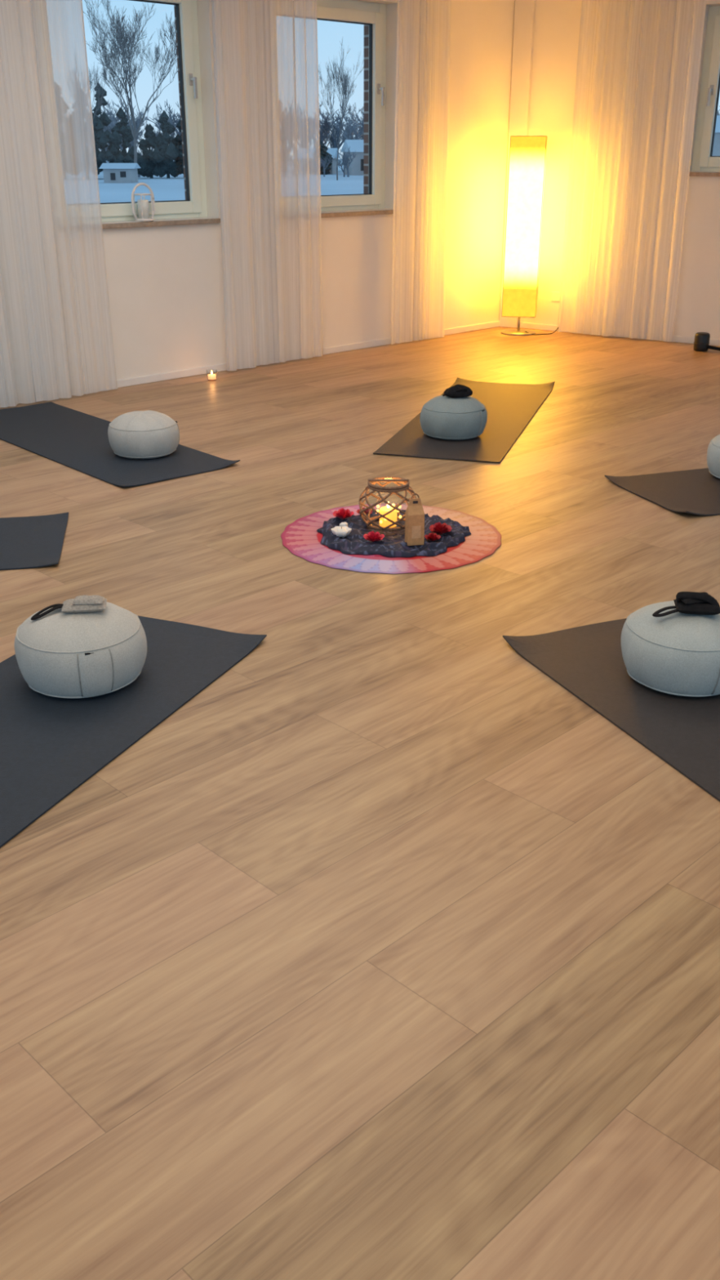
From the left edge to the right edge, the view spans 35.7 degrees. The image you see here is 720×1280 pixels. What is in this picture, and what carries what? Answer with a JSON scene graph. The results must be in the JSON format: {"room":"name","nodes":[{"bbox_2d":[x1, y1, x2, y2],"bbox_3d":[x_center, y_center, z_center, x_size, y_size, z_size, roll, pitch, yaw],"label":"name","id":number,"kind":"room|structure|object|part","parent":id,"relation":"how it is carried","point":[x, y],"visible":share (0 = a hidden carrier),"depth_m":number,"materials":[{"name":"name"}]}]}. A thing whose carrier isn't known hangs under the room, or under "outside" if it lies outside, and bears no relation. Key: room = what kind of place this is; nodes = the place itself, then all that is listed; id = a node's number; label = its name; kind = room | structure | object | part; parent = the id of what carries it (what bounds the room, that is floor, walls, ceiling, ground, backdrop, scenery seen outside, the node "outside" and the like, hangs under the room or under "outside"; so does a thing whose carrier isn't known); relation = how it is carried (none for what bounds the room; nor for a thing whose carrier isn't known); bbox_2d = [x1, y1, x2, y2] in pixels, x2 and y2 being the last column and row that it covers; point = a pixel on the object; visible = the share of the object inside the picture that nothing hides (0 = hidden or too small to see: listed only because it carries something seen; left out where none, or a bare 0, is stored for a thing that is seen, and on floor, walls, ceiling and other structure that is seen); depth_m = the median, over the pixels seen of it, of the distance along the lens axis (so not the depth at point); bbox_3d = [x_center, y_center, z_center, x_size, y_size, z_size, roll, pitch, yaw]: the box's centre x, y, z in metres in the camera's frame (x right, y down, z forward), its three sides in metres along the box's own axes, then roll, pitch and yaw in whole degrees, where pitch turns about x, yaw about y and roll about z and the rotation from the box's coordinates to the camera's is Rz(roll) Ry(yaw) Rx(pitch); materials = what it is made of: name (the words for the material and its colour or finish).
{"room":"exercise studio","nodes":[
{"label":"exercise studio","id":0,"kind":"room"},
{"bbox_2d":[173,4,368,199],"bbox_3d":[-2.792,-2.526,6.255,10.936,3.120,0.141,-22,32,-40],"label":"wall","id":1,"kind":"structure","parent":0,"point":[366,27],"depth_m":8.61,"materials":[{"name":"brick"}]},
{"bbox_2d":[102,0,515,380],"bbox_3d":[-2.676,-2.607,6.092,10.936,2.840,0.191,-22,32,-40],"label":"wall","id":2,"kind":"structure","parent":0,"point":[166,286],"depth_m":8.68,"materials":[{"name":"paint"}]},
{"bbox_2d":[100,0,208,222],"bbox_3d":[-1.494,-3.400,7.059,1.250,1.420,0.145,-22,32,-40],"label":"window","id":3,"kind":"structure","parent":2,"relation":"in","point":[193,2],"depth_m":7.41,"materials":[{"name":"plastic"}]},
{"bbox_2d":[100,0,190,204],"bbox_3d":[-1.513,-3.394,7.083,0.974,1.174,0.030,-22,32,-40],"label":"gasket","id":4,"kind":"object","parent":3,"relation":"attached to","point":[177,7],"visible":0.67,"depth_m":7.36,"materials":[{"name":"black rubber"}]},
{"bbox_3d":[-1.507,-3.392,7.077,1.124,1.324,0.072,-22,32,-40],"label":"sash","id":5,"kind":"part","parent":3,"relation":"part of","materials":[{"name":"white plastic"}]},
{"bbox_3d":[-1.089,-3.627,7.328,0.028,0.150,0.055,-22,32,-40],"label":"handle","id":6,"kind":"part","parent":3,"relation":"part of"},
{"bbox_2d":[102,217,220,229],"bbox_3d":[-1.453,-2.733,7.305,1.248,0.002,0.119,-22,32,-40],"label":"sill","id":7,"kind":"structure","parent":2,"relation":"attached to","point":[113,222],"depth_m":7.42,"materials":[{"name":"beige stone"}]},
{"bbox_2d":[131,182,155,221],"bbox_3d":[-1.407,-2.843,7.261,0.137,0.233,0.124,-1,24,-3],"label":"lantern","id":8,"kind":"object","parent":7,"relation":"on","point":[143,205],"visible":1,"depth_m":7.25,"materials":[{"name":"white metal"}]},
{"bbox_2d":[137,200,150,218],"bbox_3d":[-1.407,-2.802,7.279,0.072,0.113,0.072,-22,32,-40],"label":"pillar candle","id":9,"kind":"object","parent":8,"relation":"on","point":[143,205],"depth_m":7.25,"materials":[{"name":"wax"}]},
{"bbox_2d":[17,320,500,404],"bbox_3d":[-2.610,-1.316,6.571,10.920,0.050,0.014,-22,32,-40],"label":"baseboard","id":10,"kind":"structure","parent":2,"relation":"attached to","point":[220,367],"depth_m":8.04,"materials":[{"name":"white wood"}]},
{"bbox_2d":[316,0,386,211],"bbox_3d":[-0.240,-3.898,8.198,1.240,1.420,0.145,-22,32,-40],"label":"window","id":11,"kind":"structure","parent":2,"relation":"in","point":[344,4],"depth_m":8.45,"materials":[{"name":"plastic"}]},
{"bbox_2d":[316,17,372,196],"bbox_3d":[-0.260,-3.892,8.221,0.964,1.174,0.030,-22,32,-40],"label":"gasket","id":12,"kind":"object","parent":11,"relation":"attached to","point":[369,24],"visible":0.57,"depth_m":8.50,"materials":[{"name":"black rubber"}]},
{"bbox_3d":[-0.253,-3.889,8.216,1.114,1.324,0.072,-22,32,-40],"label":"sash","id":13,"kind":"part","parent":11,"relation":"part of","materials":[{"name":"white plastic"}]},
{"bbox_3d":[0.160,-4.123,8.463,0.028,0.150,0.055,-22,32,-40],"label":"handle","id":14,"kind":"part","parent":11,"relation":"part of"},
{"bbox_2d":[320,208,393,217],"bbox_3d":[-0.187,-3.211,8.439,1.240,0.028,0.155,-22,32,-40],"label":"sill","id":15,"kind":"structure","parent":2,"relation":"attached to","point":[382,211],"depth_m":8.48,"materials":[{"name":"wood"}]},
{"bbox_2d":[0,326,719,1279],"bbox_3d":[-0.034,-0.084,3.963,12.933,0.120,13.460,0,24,-1],"label":"floor","id":16,"kind":"structure","parent":0,"point":[386,953],"depth_m":2.40,"materials":[{"name":"brown wood"}]},
{"bbox_2d":[0,511,68,570],"bbox_3d":[-2.213,-0.345,4.388,2.050,0.017,0.665,-4,24,-9],"label":"yoga mat","id":17,"kind":"object","parent":16,"relation":"on","point":[33,541],"visible":1,"depth_m":4.53,"materials":[{"name":"rubber"}]},
{"bbox_2d":[0,401,239,486],"bbox_3d":[-1.519,-1.108,6.119,0.665,0.028,2.021,-19,30,-37],"label":"yoga mat","id":18,"kind":"object","parent":16,"relation":"on","point":[77,440],"visible":0.88,"depth_m":5.91,"materials":[{"name":"rubber"}]},
{"bbox_2d":[107,410,179,458],"bbox_3d":[-1.118,-1.073,5.795,0.363,0.213,0.363,0,24,0],"label":"cushion","id":19,"kind":"object","parent":18,"relation":"on","point":[137,434],"visible":1,"depth_m":5.67,"materials":[{"name":"fabric"}]},
{"bbox_2d":[0,615,266,848],"bbox_3d":[-1.017,0.314,2.873,0.665,0.020,2.050,10,25,22],"label":"yoga mat","id":20,"kind":"object","parent":16,"relation":"on","point":[50,746],"visible":0.62,"depth_m":3.12,"materials":[{"name":"rubber"}]},
{"bbox_2d":[14,602,146,698],"bbox_3d":[-0.820,0.012,3.300,0.394,0.222,0.389,0,24,0],"label":"cushion","id":21,"kind":"object","parent":20,"relation":"on","point":[59,654],"visible":0.81,"depth_m":3.17,"materials":[{"name":"fabric"}]},
{"bbox_2d":[31,595,106,620],"bbox_3d":[-0.845,-0.097,3.246,0.216,0.060,0.080,-3,24,-8],"label":"mask","id":22,"kind":"object","parent":21,"relation":"on","point":[82,603],"visible":1,"depth_m":3.22,"materials":[{"name":"grey fabric"}]},
{"bbox_3d":[-0.745,0.096,3.163,0.094,0.142,0.034,-10,26,-22],"label":"panel","id":23,"kind":"part","parent":21,"relation":"part of","materials":[{"name":"fabric"}]},
{"bbox_2d":[206,369,217,380],"bbox_3d":[-1.020,-1.826,7.714,0.074,0.070,0.074,0,24,0],"label":"tealight candle","id":24,"kind":"object","parent":16,"relation":"on","point":[211,376],"visible":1,"depth_m":7.70,"materials":[{"name":"white wax"}]},
{"bbox_2d":[280,502,501,573],"bbox_3d":[0.128,-0.430,4.598,0.903,0.004,0.903,0,24,0],"label":"mat","id":25,"kind":"object","parent":16,"relation":"on","point":[301,537],"visible":0.52,"depth_m":4.44,"materials":[{"name":"pink fabric"}]},
{"bbox_2d":[316,509,471,557],"bbox_3d":[0.139,-0.455,4.601,0.637,0.034,0.588,0,24,0],"label":"cloth","id":26,"kind":"object","parent":25,"relation":"on","point":[393,544],"visible":0.62,"depth_m":4.49,"materials":[{"name":"fabric"}]},
{"bbox_2d":[331,526,351,537],"bbox_3d":[-0.075,-0.437,4.501,0.084,0.037,0.075,0,24,0],"label":"bowl","id":27,"kind":"object","parent":26,"relation":"on","point":[340,531],"visible":1,"depth_m":4.49,"materials":[{"name":"white ceramic"}]},
{"bbox_2d":[332,507,354,519],"bbox_3d":[-0.070,-0.530,4.701,0.091,0.043,0.091,0,24,0],"label":"rose","id":28,"kind":"object","parent":26,"relation":"on","point":[343,513],"visible":1,"depth_m":4.69,"materials":[{"name":"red plant"}]},
{"bbox_2d":[339,521,348,526],"bbox_3d":[-0.068,-0.476,4.608,0.035,0.018,0.036,6,24,13],"label":"candle","id":29,"kind":"object","parent":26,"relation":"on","point":[342,524],"visible":0.88,"depth_m":4.60,"materials":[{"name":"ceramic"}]},
{"bbox_2d":[356,506,373,515],"bbox_3d":[0.020,-0.548,4.780,0.071,0.034,0.070,0,24,0],"label":"rose","id":30,"kind":"object","parent":26,"relation":"on","point":[366,512],"visible":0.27,"depth_m":4.77,"materials":[{"name":"red plant"}]},
{"bbox_2d":[363,530,384,542],"bbox_3d":[0.055,-0.409,4.437,0.086,0.041,0.086,0,24,0],"label":"rose","id":31,"kind":"object","parent":26,"relation":"on","point":[372,536],"visible":1,"depth_m":4.43,"materials":[{"name":"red plant"}]},
{"bbox_2d":[359,475,416,531],"bbox_3d":[0.118,-0.570,4.617,0.249,0.207,0.246,-18,29,-35],"label":"lantern","id":32,"kind":"object","parent":26,"relation":"on","point":[388,517],"visible":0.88,"depth_m":4.57,"materials":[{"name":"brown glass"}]},
{"bbox_2d":[379,506,397,527],"bbox_3d":[0.117,-0.511,4.644,0.074,0.071,0.074,0,24,0],"label":"candle","id":33,"kind":"object","parent":32,"relation":"on","point":[392,516],"depth_m":4.62,"materials":[{"name":"wax"}]},
{"bbox_2d":[404,493,424,546],"bbox_3d":[0.215,-0.476,4.391,0.066,0.206,0.054,-5,24,-11],"label":"gift box","id":34,"kind":"object","parent":26,"relation":"on","point":[414,513],"visible":1,"depth_m":4.37,"materials":[{"name":"paper"}]},
{"bbox_2d":[424,532,440,541],"bbox_3d":[0.290,-0.411,4.469,0.066,0.031,0.066,0,24,0],"label":"rose","id":35,"kind":"object","parent":26,"relation":"on","point":[432,536],"visible":1,"depth_m":4.46,"materials":[{"name":"red plant"}]},
{"bbox_2d":[429,522,452,534],"bbox_3d":[0.325,-0.451,4.528,0.096,0.046,0.096,0,24,0],"label":"rose","id":36,"kind":"object","parent":26,"relation":"on","point":[439,528],"visible":1,"depth_m":4.52,"materials":[{"name":"red plant"}]},
{"bbox_2d":[373,377,555,462],"bbox_3d":[0.686,-1.350,6.663,0.665,0.036,2.102,7,25,15],"label":"yoga mat","id":37,"kind":"object","parent":16,"relation":"on","point":[509,407],"visible":0.7,"depth_m":6.29,"materials":[{"name":"grey rubber"}]},
{"bbox_2d":[419,395,487,439],"bbox_3d":[0.515,-1.240,6.171,0.371,0.218,0.371,0,24,0],"label":"cushion","id":38,"kind":"object","parent":37,"relation":"on","point":[442,417],"visible":0.91,"depth_m":6.04,"materials":[{"name":"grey fabric"}]},
{"bbox_2d":[442,384,472,397],"bbox_3d":[0.531,-1.359,6.094,0.166,0.064,0.106,0,24,0],"label":"pillow","id":39,"kind":"object","parent":38,"relation":"on","point":[457,390],"visible":1,"depth_m":6.06,"materials":[{"name":"fabric"}]},
{"bbox_3d":[0.668,-1.187,6.106,0.033,0.140,0.080,12,26,25],"label":"panel","id":40,"kind":"part","parent":38,"relation":"part of","materials":[{"name":"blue fabric"}]},
{"bbox_2d":[500,135,558,335],"bbox_3d":[1.486,-3.375,9.395,0.530,1.563,0.304,4,24,9],"label":"floor lamp","id":41,"kind":"object","parent":16,"relation":"on","point":[527,153],"visible":1,"depth_m":9.25,"materials":[{"name":"fabric"}]},
{"bbox_3d":[1.375,-2.677,9.721,0.304,0.022,0.304,4,24,9],"label":"plate","id":42,"kind":"part","parent":41,"relation":"part of","materials":[{"name":"metal"}]},
{"bbox_3d":[1.375,-2.747,9.691,0.020,0.145,0.020,4,24,9],"label":"stem","id":43,"kind":"part","parent":41,"relation":"part of","materials":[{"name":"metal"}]},
{"bbox_3d":[1.375,-3.453,9.383,0.284,1.405,0.284,4,24,9],"label":"lamp shade","id":44,"kind":"part","parent":41,"relation":"part of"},
{"bbox_2d":[502,617,719,801],"bbox_3d":[1.171,0.320,2.853,0.665,0.026,2.050,-10,25,-21],"label":"yoga mat","id":45,"kind":"object","parent":16,"relation":"on","point":[587,661],"visible":0.64,"depth_m":3.22,"materials":[{"name":"grey rubber"}]},
{"bbox_2d":[620,600,719,697],"bbox_3d":[0.965,0.008,3.310,0.376,0.222,0.376,0,24,0],"label":"cushion","id":46,"kind":"object","parent":45,"relation":"on","point":[677,653],"visible":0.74,"depth_m":3.18,"materials":[{"name":"fabric"}]},
{"bbox_2d":[652,591,719,617],"bbox_3d":[0.940,-0.110,3.226,0.202,0.068,0.103,0,24,0],"label":"mask","id":47,"kind":"object","parent":46,"relation":"on","point":[686,602],"visible":1,"depth_m":3.20,"materials":[{"name":"black fabric"}]},
{"bbox_3d":[1.053,0.089,3.179,0.105,0.143,0.036,-13,27,-26],"label":"panel","id":48,"kind":"part","parent":46,"relation":"part of","materials":[{"name":"fabric"}]},
{"bbox_2d":[604,467,719,515],"bbox_3d":[2.251,-0.800,5.406,2.050,0.035,0.665,-8,25,-18],"label":"yoga mat","id":49,"kind":"object","parent":16,"relation":"on","point":[694,491],"visible":0.97,"depth_m":5.21,"materials":[{"name":"grey rubber"}]},
{"bbox_2d":[706,434,719,478],"bbox_3d":[1.859,-0.889,5.363,0.379,0.222,0.380,0,24,0],"label":"cushion","id":50,"kind":"object","parent":49,"relation":"on","point":[713,447],"visible":1,"depth_m":5.33,"materials":[{"name":"fabric"}]},
{"bbox_2d":[693,332,719,351],"bbox_3d":[3.021,-2.283,8.677,0.863,0.137,0.122,13,27,27],"label":"speaker","id":51,"kind":"object","parent":16,"relation":"on","point":[701,340],"visible":1,"depth_m":8.80},
{"bbox_3d":[2.829,-2.286,8.785,0.214,0.041,0.042,10,26,22],"label":"strap handle","id":52,"kind":"part","parent":51,"relation":"part of","materials":[{"name":"black fabric"}]},
{"bbox_2d":[520,0,719,339],"bbox_3d":[3.767,-3.489,8.110,6.500,2.840,0.190,15,28,31],"label":"wall","id":53,"kind":"structure","parent":0,"point":[557,22],"depth_m":9.09,"materials":[{"name":"paint"}]},
{"bbox_2d":[499,0,535,328],"bbox_3d":[1.334,-4.096,9.501,0.170,2.800,0.035,15,28,31],"label":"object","id":54,"kind":"structure","parent":53,"relation":"attached to","point":[524,10],"depth_m":9.25,"materials":[{"name":"paint"}]},
{"bbox_2d":[551,291,559,302],"bbox_3d":[1.701,-2.985,9.730,0.080,0.080,0.009,15,28,31],"label":"wall socket","id":55,"kind":"object","parent":53,"relation":"attached to","point":[555,295],"visible":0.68,"depth_m":9.73,"materials":[{"name":"white plastic"}]},
{"bbox_2d":[516,322,719,346],"bbox_3d":[3.838,-2.160,8.504,6.190,0.050,0.017,15,28,31],"label":"baseboard","id":56,"kind":"structure","parent":53,"relation":"attached to","point":[522,325],"depth_m":9.77,"materials":[{"name":"white wood"}]},
{"bbox_2d":[688,172,719,176],"bbox_3d":[3.098,-3.539,8.515,1.246,0.028,0.155,15,28,31],"label":"sill","id":57,"kind":"structure","parent":53,"relation":"attached to","point":[691,174],"depth_m":8.69,"materials":[{"name":"wood"}]},
{"bbox_2d":[689,171,719,172],"bbox_3d":[3.107,-3.559,8.521,1.244,0.002,0.119,15,28,31],"label":"sill","id":58,"kind":"structure","parent":53,"relation":"attached to","point":[690,171],"depth_m":8.75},
{"bbox_2d":[690,5,719,171],"bbox_3d":[3.140,-4.105,8.335,1.246,1.150,0.145,15,28,31],"label":"window","id":59,"kind":"structure","parent":53,"relation":"in","point":[713,11],"depth_m":8.63,"materials":[{"name":"plastic"}]},
{"bbox_3d":[3.151,-4.098,8.355,1.120,1.054,0.072,15,28,31],"label":"sash","id":60,"kind":"part","parent":59,"relation":"part of","materials":[{"name":"white plastic"}]},
{"bbox_3d":[2.683,-4.176,8.584,0.028,0.150,0.055,15,28,31],"label":"handle","id":61,"kind":"part","parent":59,"relation":"part of","materials":[{"name":"silver metal"}]},
{"bbox_2d":[710,73,719,156],"bbox_3d":[3.156,-4.101,8.362,0.970,0.904,0.031,15,28,31],"label":"gasket","id":62,"kind":"object","parent":59,"relation":"attached to","point":[718,87],"visible":1,"depth_m":8.68,"materials":[{"name":"black rubber"}]},
{"bbox_3d":[0.005,-2.789,2.824,12.991,0.150,13.408,0,24,0],"label":"ceiling","id":63,"kind":"structure","parent":0,"visible":0},
{"label":"rail","id":64,"kind":"object","parent":63,"relation":"attached to","visible":0},
{"bbox_2d":[0,0,43,407],"bbox_3d":[-2.350,-2.623,6.162,0.088,2.748,1.083,21,31,40],"label":"sheer curtain","id":65,"kind":"object","parent":64,"relation":"hanging from","point":[16,381],"visible":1,"depth_m":6.69,"materials":[{"name":"white fabric"}]},
{"bbox_2d":[0,0,118,402],"bbox_3d":[-1.810,-2.834,6.645,0.624,2.748,0.088,-22,32,-40],"label":"sheer curtain","id":66,"kind":"object","parent":64,"relation":"hanging from","point":[43,46],"visible":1,"depth_m":6.71,"materials":[{"name":"white fabric"}]},
{"bbox_2d":[211,0,323,371],"bbox_3d":[-0.617,-3.312,7.740,0.077,2.748,0.937,21,31,40],"label":"sheer curtain","id":67,"kind":"object","parent":64,"relation":"hanging from","point":[265,51],"visible":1,"depth_m":7.76,"materials":[{"name":"white fabric"}]},
{"bbox_2d":[391,0,451,344],"bbox_3d":[0.478,-3.749,8.740,0.654,2.748,0.069,-20,31,-38],"label":"sheer curtain","id":68,"kind":"object","parent":64,"relation":"hanging from","point":[420,169],"visible":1,"depth_m":8.74,"materials":[{"name":"white fabric"}]},
{"bbox_3d":[3.831,-4.651,7.317,5.900,0.035,0.040,15,28,31],"label":"rail","id":69,"kind":"object","parent":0,"visible":0},
{"bbox_2d":[556,0,706,342],"bbox_3d":[2.147,-3.827,8.919,1.031,2.748,0.079,15,28,31],"label":"sheer curtain","id":70,"kind":"object","parent":69,"relation":"hanging from","point":[638,61],"visible":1,"depth_m":8.93,"materials":[{"name":"white fabric"}]},
{"label":"outside","id":71,"kind":"structure","parent":0,"visible":0},
{"bbox_2d":[97,160,363,203],"bbox_3d":[0.000,-46.420,110.672,520.000,0.001,360.000,0,24,0],"label":"snowy ground","id":72,"kind":"structure","parent":71,"point":[164,188],"depth_m":58.23,"materials":[{"name":"white snow"}]},
{"bbox_2d":[88,62,106,119],"bbox_3d":[-17.259,-33.482,71.096,2.329,7.983,3.149,-10,26,-22],"label":"bare tree","id":73,"kind":"object","parent":72,"relation":"on","point":[97,82],"visible":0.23,"depth_m":70.36,"materials":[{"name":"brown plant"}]},
{"bbox_2d":[98,163,141,182],"bbox_3d":[-14.600,-28.508,68.299,2.100,1.100,2.400,0,24,0],"label":"garden shed","id":74,"kind":"object","parent":72,"relation":"on","point":[113,172],"visible":1,"depth_m":67.48,"materials":[{"name":"paint"}]},
{"bbox_2d":[83,0,177,163],"bbox_3d":[-13.896,-35.249,71.378,7.304,11.011,5.245,0,24,0],"label":"bare tree","id":75,"kind":"object","parent":72,"relation":"on","point":[122,37],"visible":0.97,"depth_m":70.43,"materials":[{"name":"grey plant"}]},
{"bbox_2d":[92,83,333,177],"bbox_3d":[-12.324,-37.690,83.316,20.251,6.227,19.409,0,24,0],"label":"evergreen trees","id":76,"kind":"object","parent":72,"relation":"on","point":[167,148],"visible":0.48,"depth_m":77.88,"materials":[{"name":"green plant"}]},
{"bbox_2d":[321,158,337,173],"bbox_3d":[-3.600,-40.164,94.854,3.000,1.200,4.000,2,24,5],"label":"wall","id":77,"kind":"structure","parent":72,"relation":"on","point":[333,171],"depth_m":93.78,"materials":[{"name":"paint"}]},
{"bbox_2d":[326,147,340,158],"bbox_3d":[-3.600,-41.080,94.453,3.400,0.800,4.400,2,24,5],"label":"snowy roof","id":78,"kind":"structure","parent":77,"relation":"on","point":[332,151],"depth_m":93.74,"materials":[{"name":"white snow"}]},
{"bbox_2d":[318,37,364,180],"bbox_3d":[-1.206,-33.949,71.640,3.315,8.403,2.451,0,24,0],"label":"bare tree","id":79,"kind":"object","parent":72,"relation":"on","point":[344,85],"visible":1,"depth_m":71.38,"materials":[{"name":"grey plant"}]},
{"bbox_2d":[342,151,364,175],"bbox_3d":[0.300,-38.391,90.172,2.600,1.700,4.000,-5,24,-10],"label":"wall","id":80,"kind":"structure","parent":72,"relation":"on","point":[354,168],"depth_m":88.33,"materials":[{"name":"paint"}]},
{"bbox_2d":[341,139,364,151],"bbox_3d":[0.300,-39.582,89.651,3.000,0.900,4.400,-5,24,-10],"label":"snowy roof","id":81,"kind":"structure","parent":80,"relation":"on","point":[357,145],"depth_m":88.74,"materials":[{"name":"white snow"}]},
{"bbox_2d":[360,159,364,170],"bbox_3d":[0.762,-37.610,88.383,1.430,1.020,0.031,-5,24,-11],"label":"openings","id":82,"kind":"object","parent":80,"relation":"attached to","point":[362,160],"visible":0.21,"depth_m":88.27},
{"bbox_2d":[92,98,719,177],"bbox_3d":[9.358,-43.387,95.631,106.325,6.506,35.519,0,24,0],"label":"treeline","id":83,"kind":"object","parent":72,"relation":"on","point":[350,131],"visible":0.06,"depth_m":101.81,"materials":[{"name":"plant"}]},
{"bbox_2d":[711,132,719,155],"bbox_3d":[31.000,-36.585,84.413,14.000,3.000,6.000,0,24,0],"label":"wall","id":84,"kind":"structure","parent":72,"relation":"on","point":[716,149],"depth_m":81.40,"materials":[{"name":"paint"}]},
{"bbox_2d":[715,115,719,132],"bbox_3d":[31.000,-38.509,83.573,14.400,1.200,6.400,0,24,0],"label":"snowy roof","id":85,"kind":"structure","parent":84,"relation":"on","point":[717,120],"depth_m":82.02,"materials":[{"name":"white snow"}]}
]}

